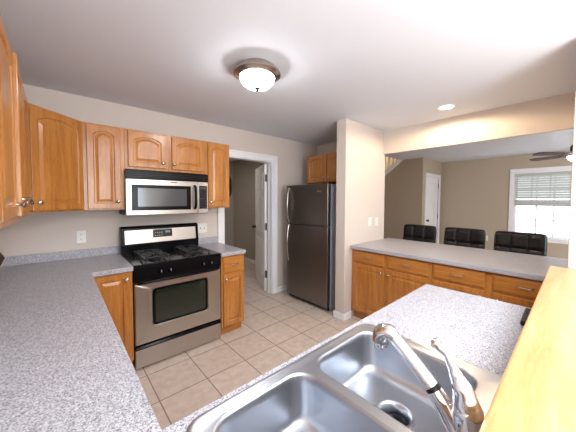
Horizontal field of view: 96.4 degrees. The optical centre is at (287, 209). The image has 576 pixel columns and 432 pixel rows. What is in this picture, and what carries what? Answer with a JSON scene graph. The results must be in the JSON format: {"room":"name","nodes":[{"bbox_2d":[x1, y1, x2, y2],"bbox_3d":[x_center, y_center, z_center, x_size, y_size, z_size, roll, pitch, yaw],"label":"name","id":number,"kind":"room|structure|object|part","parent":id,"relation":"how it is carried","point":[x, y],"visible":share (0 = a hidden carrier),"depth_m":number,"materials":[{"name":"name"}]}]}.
{"room":"kitchen","nodes":[
{"label":"kitchen","id":0,"kind":"room"},
{"bbox_2d":[0,84,316,286],"bbox_3d":[-0.955,0.116,3.435,4.050,2.440,0.120,-2,3,-42],"label":"wall","id":1,"kind":"structure","parent":0,"point":[42,232],"depth_m":2.67,"materials":[{"name":"beige paint"}]},
{"bbox_2d":[29,103,83,212],"bbox_3d":[-1.981,-0.364,1.992,0.623,0.755,0.641,-2,3,-42],"label":"upper cabinet","id":2,"kind":"object","parent":1,"relation":"attached to","point":[56,140],"visible":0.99,"depth_m":1.94,"materials":[{"name":"brown wood"}]},
{"bbox_2d":[2,246,118,266],"bbox_3d":[-2.082,0.422,2.350,0.912,0.078,0.020,-2,3,-42],"label":"backsplash","id":3,"kind":"structure","parent":1,"relation":"attached to","point":[72,254],"depth_m":2.34,"materials":[{"name":"stone"}]},
{"bbox_2d":[76,230,85,242],"bbox_3d":[-1.968,0.259,2.452,0.072,0.118,0.009,-2,3,-42],"label":"wall outlet","id":4,"kind":"object","parent":1,"relation":"attached to","point":[80,235],"visible":1,"depth_m":2.45,"materials":[{"name":"white plastic"}]},
{"bbox_2d":[82,122,124,209],"bbox_3d":[-1.726,-0.379,2.402,0.306,0.755,0.365,-2,3,-42],"label":"upper cabinet","id":5,"kind":"object","parent":1,"relation":"attached to","point":[103,145],"visible":0.94,"depth_m":2.28,"materials":[{"name":"brown wood"}]},
{"bbox_2d":[124,128,204,173],"bbox_3d":[-1.318,-0.583,2.757,0.782,0.373,0.365,-2,3,-42],"label":"upper cabinet","id":6,"kind":"object","parent":1,"relation":"attached to","point":[143,150],"visible":0.95,"depth_m":2.60,"materials":[{"name":"brown wood"}]},
{"bbox_3d":[-1.371,-0.579,2.519,0.335,0.335,0.019,-2,3,-42],"label":"door","id":7,"kind":"part","parent":6,"relation":"part of","materials":[{"name":"brown wood"}]},
{"bbox_2d":[119,169,207,215],"bbox_3d":[-1.294,-0.174,2.737,0.790,0.431,0.447,-2,3,-42],"label":"microwave","id":8,"kind":"object","parent":6,"relation":"attached to","point":[147,192],"visible":0.99,"depth_m":2.55,"materials":[{"name":"silver plastic"}]},
{"bbox_3d":[-1.234,-0.124,2.579,0.668,0.340,0.047,-2,3,-41],"label":"door","id":9,"kind":"part","parent":8,"relation":"part of","materials":[{"name":"silver metal"}]},
{"bbox_3d":[-0.988,-0.133,2.751,0.026,0.265,0.057,-2,3,-42],"label":"door handle","id":10,"kind":"part","parent":8,"relation":"part of","materials":[{"name":"black plastic"}]},
{"bbox_3d":[-0.944,-0.133,2.849,0.030,0.340,0.123,2,3,42],"label":"control panel","id":11,"kind":"part","parent":8,"relation":"part of","materials":[{"name":"silver metal"}]},
{"bbox_3d":[-1.075,-0.588,2.783,0.341,0.335,0.019,-2,3,-42],"label":"door","id":12,"kind":"part","parent":6,"relation":"part of","materials":[{"name":"brown wood"}]},
{"bbox_2d":[198,223,206,232],"bbox_3d":[-1.074,0.231,3.241,0.118,0.118,0.018,-2,3,-42],"label":"wall switch","id":13,"kind":"object","parent":1,"relation":"attached to","point":[202,227],"visible":0.97,"depth_m":3.24,"materials":[{"name":"white plastic"}]},
{"bbox_2d":[198,236,217,243],"bbox_3d":[-1.034,0.389,3.282,0.294,0.078,0.020,-2,3,-42],"label":"backsplash","id":14,"kind":"structure","parent":1,"relation":"attached to","point":[203,240],"depth_m":3.29,"materials":[{"name":"stone"}]},
{"bbox_2d":[205,141,228,207],"bbox_3d":[-0.913,-0.405,3.125,0.302,0.755,0.365,-2,3,-42],"label":"upper cabinet","id":15,"kind":"object","parent":1,"relation":"attached to","point":[216,154],"visible":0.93,"depth_m":3.01,"materials":[{"name":"brown wood"}]},
{"bbox_2d":[229,175,231,197],"bbox_3d":[-0.795,-0.291,3.241,0.022,0.344,0.344,-2,3,-42],"label":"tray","id":16,"kind":"object","parent":15,"relation":"attached to","point":[230,179],"visible":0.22,"depth_m":3.13,"materials":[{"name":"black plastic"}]},
{"bbox_2d":[218,149,277,293],"bbox_3d":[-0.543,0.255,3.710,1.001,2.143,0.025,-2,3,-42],"label":"trim","id":17,"kind":"structure","parent":1,"relation":"attached to","point":[235,153],"depth_m":3.98,"materials":[{"name":"white paint"}]},
{"bbox_2d":[252,164,266,290],"bbox_3d":[-0.473,0.273,4.463,0.171,2.025,0.818,-1,2,-18],"label":"door","id":18,"kind":"structure","parent":1,"relation":"in","point":[260,226],"depth_m":4.30,"materials":[{"name":"white paint"}]},
{"bbox_2d":[278,284,286,291],"bbox_3d":[0.167,1.260,4.392,0.916,0.085,0.014,-2,3,-42],"label":"baseboard","id":19,"kind":"structure","parent":1,"relation":"attached to","point":[284,287],"depth_m":4.16,"materials":[{"name":"white paint"}]},
{"bbox_2d":[225,161,233,245],"bbox_3d":[-2.312,0.019,5.779,2.420,2.440,0.100,-2,3,-42],"label":"wall","id":20,"kind":"structure","parent":0,"point":[229,211],"depth_m":6.48,"materials":[{"name":"beige paint"}]},
{"bbox_2d":[133,261,361,428],"bbox_3d":[1.277,1.360,3.806,8.100,0.060,8.100,-2,3,-42],"label":"floor","id":21,"kind":"structure","parent":0,"point":[275,328],"depth_m":2.47,"materials":[{"name":"beige tile"}]},
{"bbox_2d":[94,271,133,364],"bbox_3d":[-1.630,0.941,2.313,0.308,0.874,0.710,-2,3,-42],"label":"base cabinet","id":22,"kind":"object","parent":21,"relation":"on","point":[116,290],"visible":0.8,"depth_m":2.11,"materials":[{"name":"brown wood"}]},
{"bbox_2d":[119,222,220,369],"bbox_3d":[-1.200,0.771,2.658,0.792,1.190,0.716,-2,3,-42],"label":"stove","id":23,"kind":"object","parent":21,"relation":"on","point":[177,301],"visible":0.96,"depth_m":2.46,"materials":[{"name":"silver metal"}]},
{"bbox_2d":[121,246,219,267],"bbox_3d":[-1.192,0.463,2.639,0.792,0.021,0.584,-2,3,-42],"label":"cooktop","id":24,"kind":"object","parent":23,"relation":"in","point":[177,256],"depth_m":2.50,"materials":[{"name":"black metal"}]},
{"bbox_3d":[-1.009,0.546,2.435,0.792,0.128,0.038,-2,3,-42],"label":"control panel","id":25,"kind":"part","parent":23,"relation":"part of","materials":[{"name":"black metal"}]},
{"bbox_3d":[-1.008,0.888,2.446,0.784,0.530,0.040,-2,3,-42],"label":"oven door","id":26,"kind":"part","parent":23,"relation":"part of","materials":[{"name":"silver metal"}]},
{"bbox_3d":[-0.981,0.613,2.406,0.758,0.030,0.060,-2,3,-42],"label":"door handle","id":27,"kind":"part","parent":23,"relation":"part of","materials":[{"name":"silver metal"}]},
{"bbox_3d":[-1.012,1.275,2.464,0.784,0.160,0.035,-2,3,-42],"label":"drawer","id":28,"kind":"part","parent":23,"relation":"part of","materials":[{"name":"silver metal"}]},
{"bbox_3d":[-1.008,1.179,2.456,0.784,0.035,0.044,-2,3,-42],"label":"drawer pull","id":29,"kind":"part","parent":23,"relation":"part of","materials":[{"name":"black metal"}]},
{"bbox_2d":[219,254,243,334],"bbox_3d":[-0.803,0.915,3.045,0.278,0.874,0.714,-2,3,-42],"label":"base cabinet","id":30,"kind":"object","parent":21,"relation":"on","point":[232,267],"visible":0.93,"depth_m":2.80,"materials":[{"name":"brown wood"}]},
{"bbox_2d":[198,236,245,256],"bbox_3d":[-0.809,0.419,3.029,0.294,0.117,0.698,-2,3,-42],"label":"countertop","id":31,"kind":"structure","parent":30,"relation":"on","point":[211,243],"depth_m":3.00,"materials":[{"name":"stone"}]},
{"bbox_3d":[-0.591,0.590,2.802,0.248,0.165,0.019,-2,3,-42],"label":"drawer","id":32,"kind":"part","parent":30,"relation":"part of","materials":[{"name":"brown wood"}]},
{"bbox_3d":[-0.592,0.967,2.817,0.248,0.560,0.019,-2,3,-42],"label":"door","id":33,"kind":"part","parent":30,"relation":"part of","materials":[{"name":"brown wood"}]},
{"bbox_2d":[286,182,335,310],"bbox_3d":[0.505,0.478,3.833,0.836,1.695,0.790,-2,3,-42],"label":"refrigerator","id":34,"kind":"object","parent":21,"relation":"on","point":[311,208],"visible":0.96,"depth_m":3.50,"materials":[{"name":"grey metal"}]},
{"bbox_3d":[-0.002,0.486,3.829,0.027,0.541,0.073,2,3,33],"label":"door handle","id":35,"kind":"part","parent":34,"relation":"part of","materials":[{"name":"silver metal"}]},
{"bbox_3d":[0.000,-0.071,3.807,0.027,0.497,0.073,2,3,33],"label":"door handle","id":36,"kind":"part","parent":34,"relation":"part of","materials":[{"name":"silver metal"}]},
{"bbox_3d":[0.266,0.744,3.630,0.064,1.058,0.790,-2,3,-42],"label":"fresh food door","id":37,"kind":"part","parent":34,"relation":"part of","materials":[{"name":"silver metal"}]},
{"bbox_3d":[0.268,-0.073,3.598,0.064,0.553,0.790,-2,3,-42],"label":"freezer door","id":38,"kind":"part","parent":34,"relation":"part of","materials":[{"name":"silver metal"}]},
{"bbox_2d":[351,249,431,318],"bbox_3d":[1.362,0.920,3.112,0.814,0.874,0.915,-2,3,-42],"label":"base cabinet","id":39,"kind":"object","parent":21,"relation":"on","point":[379,280],"visible":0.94,"depth_m":2.90,"materials":[{"name":"brown wood"}]},
{"bbox_3d":[0.942,0.947,3.039,0.019,0.573,0.390,-2,3,-42],"label":"door","id":40,"kind":"part","parent":39,"relation":"part of","materials":[{"name":"brown wood"}]},
{"bbox_3d":[0.943,0.570,3.025,0.019,0.138,0.390,-2,3,-42],"label":"drawer","id":41,"kind":"part","parent":39,"relation":"part of","materials":[{"name":"brown wood"}]},
{"bbox_3d":[1.237,0.961,2.708,0.019,0.573,0.422,-2,3,-42],"label":"door","id":42,"kind":"part","parent":39,"relation":"part of","materials":[{"name":"brown wood"}]},
{"bbox_3d":[1.238,0.584,2.693,0.019,0.138,0.422,-2,3,-42],"label":"drawer","id":43,"kind":"part","parent":39,"relation":"part of","materials":[{"name":"brown wood"}]},
{"bbox_2d":[385,156,402,174],"bbox_3d":[2.211,-0.415,7.600,1.060,3.023,3.365,-2,3,-42],"label":"staircase","id":44,"kind":"structure","parent":21,"relation":"on","point":[394,164],"depth_m":6.42,"materials":[{"name":"white paint"}]},
{"bbox_2d":[403,224,436,242],"bbox_3d":[1.876,0.783,3.836,0.483,1.094,0.475,-2,3,-42],"label":"bar stool","id":45,"kind":"object","parent":21,"relation":"on","point":[422,233],"visible":0.24,"depth_m":3.90,"materials":[{"name":"black leather"}]},
{"bbox_2d":[444,227,485,248],"bbox_3d":[2.262,0.802,3.403,0.483,1.094,0.475,-2,3,-42],"label":"bar stool","id":46,"kind":"object","parent":21,"relation":"on","point":[465,237],"visible":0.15,"depth_m":3.46,"materials":[{"name":"black leather"}]},
{"bbox_2d":[431,262,542,307],"bbox_3d":[1.965,0.949,2.435,0.814,0.874,0.896,-2,3,-42],"label":"base cabinet","id":47,"kind":"object","parent":21,"relation":"on","point":[519,291],"visible":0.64,"depth_m":2.19,"materials":[{"name":"brown wood"}]},
{"bbox_2d":[350,238,567,280],"bbox_3d":[1.728,0.475,2.818,0.976,0.039,1.816,-2,3,-42],"label":"countertop","id":48,"kind":"structure","parent":47,"relation":"on","point":[534,267],"depth_m":2.56,"materials":[{"name":"stone"}]},
{"bbox_3d":[1.544,0.976,2.364,0.019,0.573,0.405,-2,3,-42],"label":"door","id":49,"kind":"part","parent":47,"relation":"part of","materials":[{"name":"brown wood"}]},
{"bbox_3d":[1.545,0.599,2.349,0.019,0.138,0.405,-2,3,-42],"label":"drawer","id":50,"kind":"part","parent":47,"relation":"part of","materials":[{"name":"brown wood"}]},
{"bbox_3d":[1.847,0.990,2.023,0.019,0.573,0.402,-2,3,-42],"label":"door","id":51,"kind":"part","parent":47,"relation":"part of","materials":[{"name":"brown wood"}]},
{"bbox_3d":[1.849,0.613,2.008,0.019,0.138,0.402,-2,3,-42],"label":"drawer","id":52,"kind":"part","parent":47,"relation":"part of","materials":[{"name":"brown wood"}]},
{"bbox_2d":[493,231,547,255],"bbox_3d":[2.635,0.820,2.984,0.483,1.094,0.475,-2,3,-42],"label":"bar stool","id":53,"kind":"object","parent":21,"relation":"on","point":[507,241],"visible":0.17,"depth_m":3.04,"materials":[{"name":"black leather"}]},
{"bbox_3d":[-1.129,0.991,1.100,0.642,0.874,1.800,-2,3,-42],"label":"base cabinet","id":54,"kind":"object","parent":21,"relation":"on","visible":0},
{"bbox_2d":[0,246,531,431],"bbox_3d":[-0.558,0.473,1.673,2.286,0.117,3.060,-2,3,-42],"label":"countertop","id":55,"kind":"structure","parent":54,"relation":"on","point":[66,365],"depth_m":1.04,"materials":[{"name":"stone"}]},
{"bbox_2d":[0,251,6,268],"bbox_3d":[-2.258,0.389,2.006,0.018,0.166,0.166,-1,2,-20],"label":"tray","id":56,"kind":"object","parent":55,"relation":"on","point":[3,257],"visible":1,"depth_m":2.04,"materials":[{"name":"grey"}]},
{"bbox_3d":[-2.258,0.389,2.006,0.012,0.148,0.148,-1,2,-20],"label":"panel","id":57,"kind":"part","parent":56,"relation":"part of","materials":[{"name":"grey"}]},
{"bbox_2d":[186,323,501,431],"bbox_3d":[0.227,0.619,0.703,0.828,0.186,0.556,-2,3,-42],"label":"sink","id":58,"kind":"object","parent":55,"relation":"in","point":[347,383],"visible":0.89,"depth_m":0.81,"materials":[{"name":"silver metal"}]},
{"bbox_2d":[213,372,396,431],"bbox_3d":[0.057,0.611,0.593,0.342,0.157,0.410,-2,3,-42],"label":"basin","id":59,"kind":"object","parent":58,"relation":"in","point":[293,401],"depth_m":0.75,"materials":[{"name":"silver metal"}]},
{"bbox_2d":[317,331,477,431],"bbox_3d":[0.342,0.602,0.847,0.362,0.157,0.410,-2,3,-42],"label":"basin","id":60,"kind":"object","parent":58,"relation":"in","point":[381,379],"depth_m":0.95,"materials":[{"name":"silver metal"}]},
{"bbox_2d":[372,323,484,431],"bbox_3d":[0.310,0.408,0.600,0.064,0.250,0.248,-2,3,-42],"label":"faucet","id":61,"kind":"object","parent":55,"relation":"on","point":[464,413],"visible":0.98,"depth_m":0.55,"materials":[{"name":"silver metal"}]},
{"bbox_3d":[0.352,0.451,0.553,0.045,0.114,0.100,-2,3,-42],"label":"spout","id":62,"kind":"part","parent":61,"relation":"part of","materials":[{"name":"silver metal"}]},
{"bbox_3d":[0.354,0.349,0.547,0.053,0.128,0.098,-2,3,-42],"label":"lever","id":63,"kind":"part","parent":61,"relation":"part of","materials":[{"name":"silver metal"}]},
{"bbox_2d":[520,308,530,325],"bbox_3d":[1.130,0.504,1.208,0.210,0.024,0.044,-2,3,-43],"label":"handset","id":64,"kind":"object","parent":55,"relation":"on","point":[527,310],"visible":0.54,"depth_m":1.19,"materials":[{"name":"black plastic"}]},
{"bbox_2d":[234,160,266,259],"bbox_3d":[-0.558,0.028,5.703,0.100,2.440,2.745,-2,3,-42],"label":"wall","id":65,"kind":"structure","parent":0,"point":[244,171],"depth_m":6.15,"materials":[{"name":"beige paint"}]},
{"bbox_2d":[244,257,254,263],"bbox_3d":[-0.538,1.209,5.637,0.014,0.085,2.545,-2,3,-42],"label":"baseboard","id":66,"kind":"structure","parent":65,"relation":"attached to","point":[245,258],"depth_m":6.03,"materials":[{"name":"white paint"}]},
{"bbox_2d":[0,0,575,161],"bbox_3d":[1.285,-1.158,3.707,8.100,0.100,8.100,-2,3,-42],"label":"ceiling","id":67,"kind":"structure","parent":0,"point":[383,65],"depth_m":1.74,"materials":[{"name":"white paint"}]},
{"bbox_2d":[233,58,280,91],"bbox_3d":[-0.225,-0.953,1.883,0.342,0.177,0.342,-2,3,-42],"label":"ceiling light","id":68,"kind":"object","parent":67,"relation":"attached to","point":[256,74],"visible":1,"depth_m":1.79,"materials":[{"name":"white glass"}]},
{"bbox_2d":[437,104,455,109],"bbox_3d":[1.643,-1.062,2.676,0.170,0.008,0.170,-2,3,-42],"label":"recessed light","id":69,"kind":"object","parent":67,"relation":"in","point":[447,106],"visible":1,"depth_m":2.67,"materials":[{"name":"white plastic"}]},
{"bbox_2d":[529,145,572,160],"bbox_3d":[4.180,-0.876,3.587,1.247,0.433,1.242,-2,3,-42],"label":"ceiling fan","id":70,"kind":"object","parent":67,"relation":"hanging from","point":[552,155],"visible":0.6,"depth_m":3.68,"materials":[{"name":"brown wood"}]},
{"bbox_3d":[4.037,-0.800,4.015,0.131,0.033,0.460,0,2,-14],"label":"blade","id":71,"kind":"part","parent":70,"relation":"part of","materials":[{"name":"brown wood"}]},
{"bbox_3d":[3.710,-0.786,3.630,0.460,0.033,0.131,0,2,4],"label":"blade","id":72,"kind":"part","parent":70,"relation":"part of","materials":[{"name":"brown wood"}]},
{"bbox_2d":[335,118,384,316],"bbox_3d":[0.990,0.122,3.459,0.941,2.440,0.140,-2,3,-42],"label":"wall column","id":73,"kind":"structure","parent":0,"point":[360,170],"depth_m":3.22,"materials":[{"name":"beige paint"}]},
{"bbox_2d":[333,310,344,320],"bbox_3d":[0.629,1.310,3.188,0.015,0.085,0.168,-2,3,-42],"label":"baseboard","id":74,"kind":"structure","parent":73,"relation":"attached to","point":[336,314],"depth_m":3.18,"materials":[{"name":"white paint"}]},
{"bbox_2d":[345,311,350,320],"bbox_3d":[0.737,1.310,3.180,0.136,0.085,0.014,-2,3,-42],"label":"baseboard","id":75,"kind":"structure","parent":73,"relation":"attached to","point":[348,314],"depth_m":3.17,"materials":[{"name":"white paint"}]},
{"bbox_2d":[368,217,371,225],"bbox_3d":[1.101,0.162,3.458,0.075,0.122,0.010,-2,3,-42],"label":"wall switch","id":76,"kind":"object","parent":73,"relation":"attached to","point":[369,218],"visible":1,"depth_m":3.45,"materials":[{"name":"white plastic"}]},
{"bbox_2d":[386,157,396,168],"bbox_3d":[2.644,-0.531,7.997,0.100,3.400,3.540,-2,3,-42],"label":"wall","id":77,"kind":"structure","parent":0,"point":[386,157],"depth_m":7.53,"materials":[{"name":"beige paint"}]},
{"bbox_2d":[384,157,424,238],"bbox_3d":[1.891,-0.025,7.282,0.100,2.440,3.640,-2,3,-42],"label":"wall","id":78,"kind":"structure","parent":0,"point":[404,184],"depth_m":6.19,"materials":[{"name":"beige paint"}]},
{"bbox_2d":[423,158,441,242],"bbox_3d":[3.506,0.017,6.351,1.075,2.440,0.100,-2,3,-42],"label":"wall","id":79,"kind":"structure","parent":0,"point":[431,166],"depth_m":6.29,"materials":[{"name":"beige paint"}]},
{"bbox_2d":[426,176,438,239],"bbox_3d":[3.515,0.217,6.300,0.806,2.023,0.112,-2,3,-42],"label":"door","id":80,"kind":"structure","parent":79,"relation":"in","point":[432,182],"depth_m":6.32,"materials":[{"name":"white paint"}]},
{"bbox_2d":[424,173,440,243],"bbox_3d":[3.519,0.187,6.285,0.940,2.105,0.025,-2,3,-42],"label":"trim","id":81,"kind":"structure","parent":79,"relation":"attached to","point":[426,174],"depth_m":6.46,"materials":[{"name":"white paint"}]},
{"bbox_2d":[317,91,575,154],"bbox_3d":[1.576,0.121,3.528,0.145,2.440,3.105,-2,3,-42],"label":"wall","id":82,"kind":"structure","parent":0,"point":[553,113],"depth_m":2.76,"materials":[{"name":"beige paint"}]},
{"bbox_2d":[307,152,336,183],"bbox_3d":[0.764,-0.618,3.929,0.550,0.420,0.860,-2,3,-42],"label":"upper cabinet","id":83,"kind":"object","parent":82,"relation":"attached to","point":[321,169],"visible":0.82,"depth_m":3.85,"materials":[{"name":"brown wood"}]},
{"bbox_3d":[0.439,-0.619,3.942,0.019,0.391,0.381,-2,3,-42],"label":"door","id":84,"kind":"part","parent":83,"relation":"part of","materials":[{"name":"brown wood"}]},
{"bbox_3d":[0.725,-0.606,3.620,0.019,0.391,0.421,-2,3,-42],"label":"door","id":85,"kind":"part","parent":83,"relation":"part of","materials":[{"name":"brown wood"}]},
{"bbox_2d":[439,150,571,258],"bbox_3d":[5.435,0.073,5.083,0.120,2.440,4.560,-2,3,-42],"label":"wall","id":86,"kind":"structure","parent":0,"point":[475,192],"depth_m":5.98,"materials":[{"name":"beige paint"}]},
{"bbox_2d":[508,165,571,243],"bbox_3d":[5.285,-0.097,5.200,0.160,1.520,1.295,-2,3,-42],"label":"window","id":87,"kind":"structure","parent":86,"relation":"in","point":[551,221],"depth_m":5.31,"materials":[{"name":"white glass"}]},
{"bbox_3d":[5.311,-0.083,5.224,0.090,1.340,1.105,-2,3,-42],"label":"frame","id":88,"kind":"part","parent":87,"relation":"part of","materials":[{"name":"white paint"}]},
{"bbox_3d":[5.307,-0.083,5.220,0.004,1.260,1.025,-2,3,-42],"label":"pane","id":89,"kind":"part","parent":87,"relation":"part of","materials":[{"name":"clear glass"}]},
{"bbox_2d":[514,171,571,205],"bbox_3d":[5.277,-0.410,5.180,0.054,0.678,1.081,-2,3,-42],"label":"window blind","id":90,"kind":"object","parent":87,"relation":"attached to","point":[564,182],"visible":1,"depth_m":5.24,"materials":[{"name":"grey plastic"}]},
{"bbox_3d":[5.275,-0.082,5.192,0.052,0.020,1.081,-2,3,-42],"label":"rail","id":91,"kind":"part","parent":90,"relation":"part of","materials":[{"name":"grey plastic"}]},
{"bbox_3d":[5.249,0.590,5.197,0.070,0.022,1.295,-2,3,-42],"label":"sill","id":92,"kind":"part","parent":87,"relation":"part of","materials":[{"name":"white paint"}]},
{"bbox_2d":[567,92,575,268],"bbox_3d":[2.199,0.187,1.905,1.203,2.440,0.150,-2,3,-42],"label":"wall pillar","id":93,"kind":"structure","parent":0,"point":[571,264],"depth_m":1.54,"materials":[{"name":"beige paint"}]},
{"bbox_3d":[-0.773,0.248,0.096,0.120,2.440,5.355,-2,3,-42],"label":"wall","id":94,"kind":"structure","parent":0,"visible":0},
{"bbox_2d":[0,15,26,229],"bbox_3d":[-1.028,-0.305,0.721,0.355,0.766,0.862,-2,3,-42],"label":"upper cabinet","id":95,"kind":"object","parent":94,"relation":"attached to","point":[9,204],"visible":1,"depth_m":0.97,"materials":[{"name":"brown wood"}]},
{"bbox_3d":[-0.782,-0.311,0.649,0.019,0.721,0.416,-2,3,-42],"label":"door","id":96,"kind":"part","parent":95,"relation":"part of","materials":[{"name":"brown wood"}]},
{"bbox_3d":[-1.069,-0.325,0.972,0.019,0.721,0.420,-2,3,-42],"label":"door","id":97,"kind":"part","parent":95,"relation":"part of","materials":[{"name":"brown wood"}]},
{"bbox_3d":[-1.168,-0.024,1.132,0.031,0.032,0.032,-2,3,-42],"label":"knob","id":98,"kind":"part","parent":95,"relation":"part of","materials":[{"name":"silver metal"}]},
{"bbox_2d":[12,52,34,222],"bbox_3d":[-1.591,-0.332,1.361,0.366,0.766,0.838,-2,3,-42],"label":"upper cabinet","id":99,"kind":"object","parent":94,"relation":"attached to","point":[21,105],"visible":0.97,"depth_m":1.27,"materials":[{"name":"brown wood"}]},
{"bbox_3d":[-1.349,-0.338,1.296,0.019,0.721,0.406,-2,3,-43],"label":"door","id":100,"kind":"part","parent":99,"relation":"part of","materials":[{"name":"brown wood"}]},
{"bbox_3d":[-1.631,-0.351,1.603,0.019,0.721,0.406,-2,3,-42],"label":"door","id":101,"kind":"part","parent":99,"relation":"part of","materials":[{"name":"brown wood"}]},
{"bbox_3d":[-1.214,-0.048,1.199,0.031,0.032,0.032,-2,3,-43],"label":"knob","id":102,"kind":"part","parent":99,"relation":"part of","materials":[{"name":"silver metal"}]},
{"bbox_3d":[0.661,0.937,0.645,2.720,1.030,0.125,-2,3,-42],"label":"wall","id":103,"kind":"structure","parent":0,"visible":0},
{"bbox_2d":[479,266,575,431],"bbox_3d":[0.743,0.405,0.547,2.733,0.040,0.404,-2,3,-42],"label":"bar ledge","id":104,"kind":"object","parent":103,"relation":"on","point":[536,390],"visible":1,"depth_m":0.61,"materials":[{"name":"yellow wood"}]}
]}

